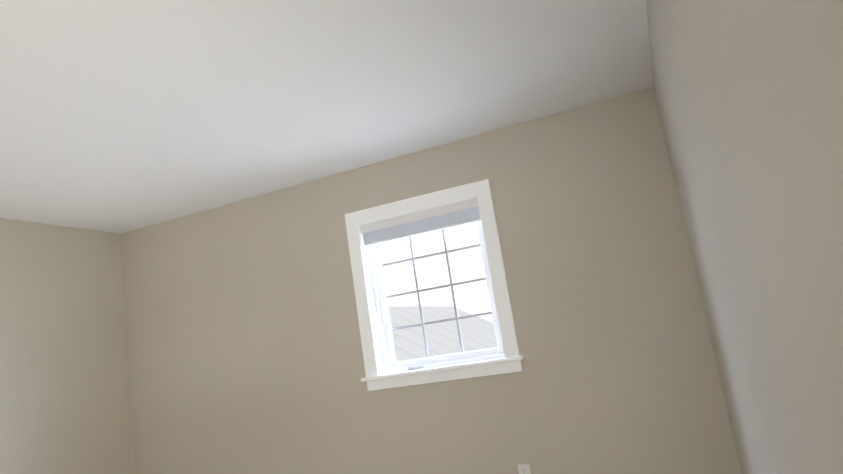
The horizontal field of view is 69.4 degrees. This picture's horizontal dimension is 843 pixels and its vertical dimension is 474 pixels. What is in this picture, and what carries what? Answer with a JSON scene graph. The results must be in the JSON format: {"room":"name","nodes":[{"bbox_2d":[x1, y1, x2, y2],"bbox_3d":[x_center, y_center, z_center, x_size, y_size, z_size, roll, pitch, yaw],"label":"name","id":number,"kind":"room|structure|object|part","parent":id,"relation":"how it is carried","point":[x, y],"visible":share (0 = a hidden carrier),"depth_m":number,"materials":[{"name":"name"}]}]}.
{"room":"empty bedroom","nodes":[
{"label":"empty bedroom","id":0,"kind":"room"},
{"bbox_2d":[0,218,135,473],"bbox_3d":[-3.234,0.941,2.754,0.160,2.440,4.860,-12,-11,21],"label":"wall","id":1,"kind":"structure","parent":0,"point":[65,400],"depth_m":4.35,"materials":[{"name":"paint"}]},
{"bbox_2d":[0,0,652,233],"bbox_3d":[-1.466,-0.774,2.138,4.520,0.160,5.020,-12,-11,21],"label":"ceiling","id":2,"kind":"structure","parent":0,"point":[120,116],"depth_m":2.89,"materials":[{"name":"white paint"}]},
{"bbox_2d":[120,87,741,473],"bbox_3d":[-0.356,0.745,4.152,4.200,2.440,0.160,-12,-11,21],"label":"wall","id":3,"kind":"structure","parent":0,"point":[245,353],"depth_m":3.83,"materials":[{"name":"paint"}]},
{"bbox_2d":[359,197,476,374],"bbox_3d":[0.056,0.328,3.989,0.884,1.029,0.085,-12,-11,21],"label":"liner","id":4,"kind":"object","parent":3,"relation":"attached to","point":[373,311],"visible":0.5,"depth_m":4.13,"materials":[{"name":"white wood"}]},
{"bbox_2d":[360,198,478,232],"bbox_3d":[-0.021,-0.136,4.056,0.858,0.057,0.044,-12,-11,21],"label":"blind headrail","id":5,"kind":"object","parent":4,"relation":"attached to","point":[425,214],"visible":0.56,"depth_m":4.03,"materials":[{"name":"white plastic"}]},
{"bbox_2d":[345,179,522,390],"bbox_3d":[0.070,0.334,4.021,1.048,1.207,0.190,-12,-11,21],"label":"window","id":6,"kind":"structure","parent":3,"relation":"in","point":[484,211],"depth_m":3.97,"materials":[{"name":"white"}]},
{"bbox_3d":[-0.035,0.856,3.988,0.128,0.025,0.050,-12,-11,21],"label":"crank handle","id":7,"kind":"part","parent":6,"relation":"part of","materials":[{"name":"grey metal"}]},
{"bbox_3d":[-0.004,-0.028,4.037,0.846,0.010,0.024,-12,-11,21],"label":"window blind bottom rail","id":8,"kind":"part","parent":6,"relation":"part of","materials":[{"name":"grey plastic"}]},
{"bbox_3d":[0.090,0.349,4.066,0.944,1.114,0.087,-12,-11,21],"label":"vinyl window frame","id":9,"kind":"part","parent":6,"relation":"part of","materials":[{"name":"white plastic"}]},
{"bbox_2d":[381,229,491,357],"bbox_3d":[0.087,0.341,4.063,0.734,0.889,0.004,-12,-11,21],"label":"grilles","id":10,"kind":"object","parent":6,"relation":"attached to","point":[451,284],"visible":0.81,"depth_m":4.05,"materials":[{"name":"grey"}]},
{"bbox_3d":[0.087,0.341,4.063,0.804,0.959,0.049,-12,-11,21],"label":"window sash","id":11,"kind":"part","parent":6,"relation":"part of","materials":[{"name":"white plastic"}]},
{"label":"glass","id":12,"kind":"part","parent":6,"relation":"part of","materials":[{"name":"clear glass"}]},
{"bbox_3d":[0.123,0.880,3.845,1.048,0.066,0.016,-12,-11,21],"label":"window apron","id":13,"kind":"part","parent":6,"relation":"part of","materials":[{"name":"white wood"}]},
{"bbox_2d":[361,356,523,381],"bbox_3d":[0.126,0.839,3.876,1.098,0.025,0.135,-12,-11,21],"label":"window sill","id":14,"kind":"structure","parent":3,"relation":"attached to","point":[450,367],"depth_m":3.81,"materials":[{"name":"white wood"}]},
{"bbox_2d":[518,464,530,473],"bbox_3d":[0.612,1.402,3.590,0.072,0.118,0.008,-12,-11,21],"label":"outlet","id":15,"kind":"object","parent":3,"relation":"attached to","point":[523,468],"visible":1,"depth_m":3.59,"materials":[{"name":"white plastic"}]},
{"bbox_2d":[646,0,842,473],"bbox_3d":[0.752,0.059,1.223,0.160,2.440,4.860,-12,-11,21],"label":"wall","id":16,"kind":"structure","parent":0,"point":[749,96],"depth_m":1.00,"materials":[{"name":"paint"}]},
{"label":"outside","id":17,"kind":"structure","parent":0,"visible":0},
{"bbox_2d":[379,222,497,361],"bbox_3d":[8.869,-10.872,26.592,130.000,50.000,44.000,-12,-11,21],"label":"window pane","id":18,"kind":"structure","parent":17,"point":[464,265],"depth_m":50.95,"materials":[{"name":"clear glass"}]}
]}

